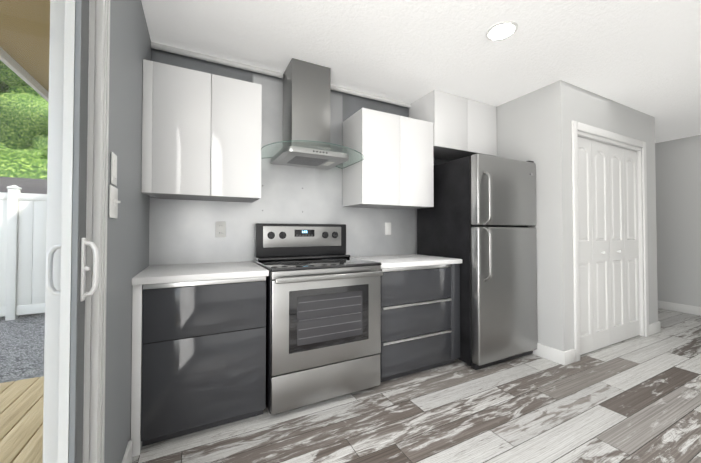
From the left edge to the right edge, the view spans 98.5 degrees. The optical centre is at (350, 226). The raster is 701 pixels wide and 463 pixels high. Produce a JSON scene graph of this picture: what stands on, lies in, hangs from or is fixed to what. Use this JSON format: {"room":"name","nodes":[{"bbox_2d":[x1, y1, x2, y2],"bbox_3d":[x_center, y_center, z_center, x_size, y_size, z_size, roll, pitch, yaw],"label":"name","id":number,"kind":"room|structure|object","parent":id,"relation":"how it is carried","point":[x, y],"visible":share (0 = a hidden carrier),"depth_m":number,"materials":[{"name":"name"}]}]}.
{"room":"kitchen","nodes":[
{"label":"kitchen","id":0,"kind":"room"},
{"bbox_2d":[104,0,150,462],"bbox_3d":[-0.451,-0.083,0.139,0.105,2.440,4.300,0,-1,-27],"label":"wall","id":1,"kind":"structure","parent":0,"point":[128,227],"depth_m":1.35,"materials":[{"name":"grey paint"}]},
{"bbox_2d":[0,0,98,462],"bbox_3d":[-0.438,0.111,0.140,0.130,2.047,1.793,0,-1,-27],"label":"sliding patio door","id":2,"kind":"structure","parent":1,"relation":"in","point":[67,268],"depth_m":0.87,"materials":[{"name":"clear glass"}]},
{"bbox_2d":[83,0,109,462],"bbox_3d":[-0.398,0.082,0.161,0.035,2.110,1.915,0,-1,-27],"label":"door frame","id":3,"kind":"structure","parent":1,"relation":"attached to","point":[97,218],"depth_m":0.94,"materials":[{"name":"white"}]},
{"bbox_2d":[111,152,116,185],"bbox_3d":[-0.907,-0.218,1.161,0.008,0.120,0.075,0,-1,-27],"label":"light switch","id":4,"kind":"object","parent":1,"relation":"attached to","point":[113,169],"visible":0.98,"depth_m":1.14,"materials":[{"name":"white plastic"}]},
{"bbox_2d":[109,185,119,218],"bbox_3d":[-0.902,-0.091,1.161,0.019,0.120,0.115,0,-1,-27],"label":"light switch","id":5,"kind":"object","parent":1,"relation":"attached to","point":[113,201],"visible":1,"depth_m":1.14,"materials":[{"name":"white plastic"}]},
{"bbox_2d":[122,440,131,462],"bbox_3d":[-0.953,1.097,1.237,0.016,0.114,0.534,0,-1,-27],"label":"baseboard","id":6,"kind":"structure","parent":1,"relation":"attached to","point":[127,458],"depth_m":1.42,"materials":[{"name":"white"}]},
{"bbox_2d":[149,48,448,265],"bbox_3d":[-0.049,-0.038,2.843,3.282,2.440,0.150,0,-1,-27],"label":"wall","id":7,"kind":"structure","parent":0,"point":[182,231],"depth_m":2.47,"materials":[{"name":"paint"}]},
{"bbox_2d":[141,59,261,202],"bbox_3d":[-0.994,-0.581,2.076,0.678,0.780,0.368,0,-1,-27],"label":"upper cabinet","id":8,"kind":"object","parent":7,"relation":"attached to","point":[201,135],"visible":1,"depth_m":1.90,"materials":[{"name":"white"}]},
{"bbox_2d":[215,222,225,236],"bbox_3d":[-0.978,0.024,2.277,0.072,0.118,0.008,0,-1,-27],"label":"electrical outlet","id":9,"kind":"object","parent":7,"relation":"attached to","point":[220,229],"visible":1,"depth_m":2.28,"materials":[{"name":"white plastic"}]},
{"bbox_2d":[151,42,410,107],"bbox_3d":[-0.382,-1.239,2.583,2.220,0.040,0.041,0,-1,-27],"label":"trim","id":10,"kind":"structure","parent":7,"relation":"attached to","point":[174,50],"depth_m":2.35,"materials":[{"name":"white wood"}]},
{"bbox_2d":[261,58,363,169],"bbox_3d":[-0.305,-0.885,2.346,0.782,0.760,0.524,0,-1,-27],"label":"range hood","id":11,"kind":"object","parent":7,"relation":"attached to","point":[306,114],"visible":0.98,"depth_m":2.33,"materials":[{"name":"silver metal"}]},
{"bbox_2d":[385,223,390,234],"bbox_3d":[0.370,0.024,2.966,0.072,0.118,0.008,0,-1,-27],"label":"electrical outlet","id":12,"kind":"object","parent":7,"relation":"attached to","point":[387,228],"visible":1,"depth_m":2.96,"materials":[{"name":"white plastic"}]},
{"bbox_2d":[343,108,433,209],"bbox_3d":[0.344,-0.562,2.760,0.747,0.775,0.368,0,-1,-27],"label":"upper cabinet","id":13,"kind":"object","parent":7,"relation":"attached to","point":[394,169],"visible":1,"depth_m":2.58,"materials":[{"name":"white"}]},
{"bbox_2d":[409,89,496,160],"bbox_3d":[1.062,-0.991,3.128,0.845,0.519,0.378,0,-1,-27],"label":"upper cabinet","id":14,"kind":"object","parent":7,"relation":"attached to","point":[463,127],"visible":0.79,"depth_m":2.94,"materials":[{"name":"white"}]},
{"bbox_2d":[132,309,700,462],"bbox_3d":[2.079,1.223,2.309,6.605,0.100,6.200,0,-1,-27],"label":"floor","id":15,"kind":"structure","parent":0,"point":[636,399],"depth_m":1.83,"materials":[{"name":"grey wood"}]},
{"bbox_2d":[131,276,265,456],"bbox_3d":[-0.941,0.735,1.936,0.664,0.862,0.607,0,-1,-27],"label":"base cabinet","id":16,"kind":"object","parent":15,"relation":"on","point":[198,355],"visible":0.81,"depth_m":1.65,"materials":[{"name":"grey"}]},
{"bbox_2d":[132,261,268,284],"bbox_3d":[-0.935,0.285,1.943,0.676,0.036,0.634,0,-1,-27],"label":"countertop","id":17,"kind":"structure","parent":16,"relation":"on","point":[159,274],"depth_m":1.76,"materials":[{"name":"white stone"}]},
{"bbox_2d":[254,223,382,413],"bbox_3d":[-0.257,0.574,2.229,0.776,1.194,0.677,0,-1,-27],"label":"range","id":18,"kind":"object","parent":15,"relation":"on","point":[323,315],"visible":0.96,"depth_m":1.98,"materials":[{"name":"silver metal"}]},
{"bbox_2d":[380,264,459,381],"bbox_3d":[0.442,0.746,2.635,0.790,0.862,0.619,0,-1,-27],"label":"base cabinet","id":19,"kind":"object","parent":15,"relation":"on","point":[420,318],"visible":0.6,"depth_m":2.35,"materials":[{"name":"grey"}]},
{"bbox_2d":[351,254,461,268],"bbox_3d":[0.437,0.296,2.644,0.816,0.036,0.634,0,-1,-27],"label":"countertop","id":20,"kind":"structure","parent":19,"relation":"on","point":[399,261],"depth_m":2.50,"materials":[{"name":"white stone"}]},
{"bbox_2d":[417,153,536,369],"bbox_3d":[1.207,0.294,2.895,0.767,1.776,0.821,0,-1,-27],"label":"refrigerator","id":21,"kind":"object","parent":15,"relation":"on","point":[478,218],"visible":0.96,"depth_m":2.57,"materials":[{"name":"silver metal"}]},
{"bbox_2d":[141,0,700,142],"bbox_3d":[2.079,-1.317,2.351,6.605,0.100,6.200,0,-1,-27],"label":"ceiling","id":22,"kind":"structure","parent":0,"point":[643,56],"depth_m":2.11,"materials":[{"name":"white paint"}]},
{"bbox_2d":[486,21,517,40],"bbox_3d":[0.985,-1.269,1.971,0.190,0.008,0.190,0,-1,-27],"label":"recessed light","id":23,"kind":"object","parent":22,"relation":"in","point":[501,31],"visible":1,"depth_m":1.96,"materials":[{"name":"white plastic"}]},
{"bbox_2d":[496,85,551,346],"bbox_3d":[1.603,-0.034,3.108,0.100,2.440,0.880,0,-1,-27],"label":"wall","id":24,"kind":"structure","parent":0,"point":[535,126],"depth_m":2.77,"materials":[{"name":"grey paint"}]},
{"bbox_2d":[532,343,567,365],"bbox_3d":[1.740,1.122,2.696,0.021,0.114,0.327,0,-1,-27],"label":"baseboard","id":25,"kind":"structure","parent":24,"relation":"attached to","point":[567,357],"depth_m":2.64,"materials":[{"name":"white wood"}]},
{"bbox_2d":[548,80,655,350],"bbox_3d":[2.578,-0.035,3.034,1.770,2.440,0.100,0,-1,-27],"label":"wall","id":26,"kind":"structure","parent":0,"point":[567,102],"depth_m":2.66,"materials":[{"name":"grey paint"}]},
{"bbox_2d":[578,135,639,354],"bbox_3d":[2.575,0.174,3.009,1.272,1.998,0.076,0,-1,-27],"label":"bifold closet door","id":27,"kind":"structure","parent":26,"relation":"in","point":[608,244],"depth_m":2.99,"materials":[{"name":"white paint"}]},
{"bbox_2d":[571,121,648,361],"bbox_3d":[2.572,0.129,3.018,1.440,2.110,0.119,0,-1,-27],"label":"trim","id":28,"kind":"structure","parent":26,"relation":"attached to","point":[577,128],"depth_m":3.03,"materials":[{"name":"white wood"}]},
{"bbox_2d":[649,321,660,335],"bbox_3d":[3.361,1.132,3.350,0.275,0.114,0.017,0,-1,-27],"label":"baseboard","id":29,"kind":"structure","parent":26,"relation":"attached to","point":[655,327],"depth_m":3.34,"materials":[{"name":"white wood"}]},
{"bbox_2d":[652,116,657,321],"bbox_3d":[2.843,-0.009,4.573,0.103,2.440,2.600,0,-1,-27],"label":"wall","id":30,"kind":"structure","parent":0,"point":[653,118],"depth_m":3.42,"materials":[{"name":"grey paint"}]},
{"bbox_2d":[655,135,700,306],"bbox_3d":[4.919,-0.021,3.865,0.150,2.440,6.050,0,-1,-27],"label":"wall","id":31,"kind":"structure","parent":0,"point":[678,191],"depth_m":4.24,"materials":[{"name":"grey paint"}]},
{"bbox_2d":[658,301,700,315],"bbox_3d":[4.873,1.139,3.754,0.017,0.114,5.870,0,-1,-27],"label":"baseboard","id":32,"kind":"structure","parent":31,"relation":"attached to","point":[689,309],"depth_m":4.24,"materials":[{"name":"white wood"}]},
{"label":"outside","id":33,"kind":"structure","parent":0,"visible":0},
{"bbox_2d":[0,313,44,382],"bbox_3d":[-5.874,1.465,4.250,22.000,0.200,24.000,0,-1,-27],"label":"ground","id":34,"kind":"structure","parent":33,"point":[34,364],"depth_m":3.37,"materials":[{"name":"grey gravel"}]},
{"bbox_2d":[0,376,43,462],"bbox_3d":[-1.862,1.228,0.239,2.293,0.139,4.400,0,-1,-27],"label":"deck","id":35,"kind":"object","parent":34,"relation":"on","point":[18,433],"depth_m":1.84,"materials":[{"name":"brown wood"}]},
{"bbox_2d":[0,185,46,320],"bbox_3d":[-5.947,0.370,3.950,6.720,1.979,0.120,0,-1,-27],"label":"fence","id":36,"kind":"object","parent":34,"relation":"on","point":[14,200],"depth_m":4.49,"materials":[{"name":"white plastic"}]},
{"bbox_2d":[0,177,46,193],"bbox_3d":[-7.357,0.229,5.085,6.500,2.299,2.600,0,-1,-27],"label":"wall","id":37,"kind":"structure","parent":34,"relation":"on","point":[36,185],"depth_m":5.35,"materials":[{"name":"grey concrete"}]},
{"bbox_2d":[0,60,48,178],"bbox_3d":[-9.798,-5.630,12.077,22.232,14.261,14.980,0,-1,-27],"label":"trees","id":38,"kind":"object","parent":34,"relation":"on","point":[41,159],"depth_m":7.70,"materials":[{"name":"green plant"}]},
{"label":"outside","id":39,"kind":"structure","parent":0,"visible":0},
{"bbox_2d":[0,0,49,101],"bbox_3d":[2.731,-1.357,1.719,9.020,0.440,11.580,0,-1,-27],"label":"soffit","id":40,"kind":"structure","parent":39,"point":[43,26],"depth_m":1.94,"materials":[{"name":"brown wood"}]}
]}

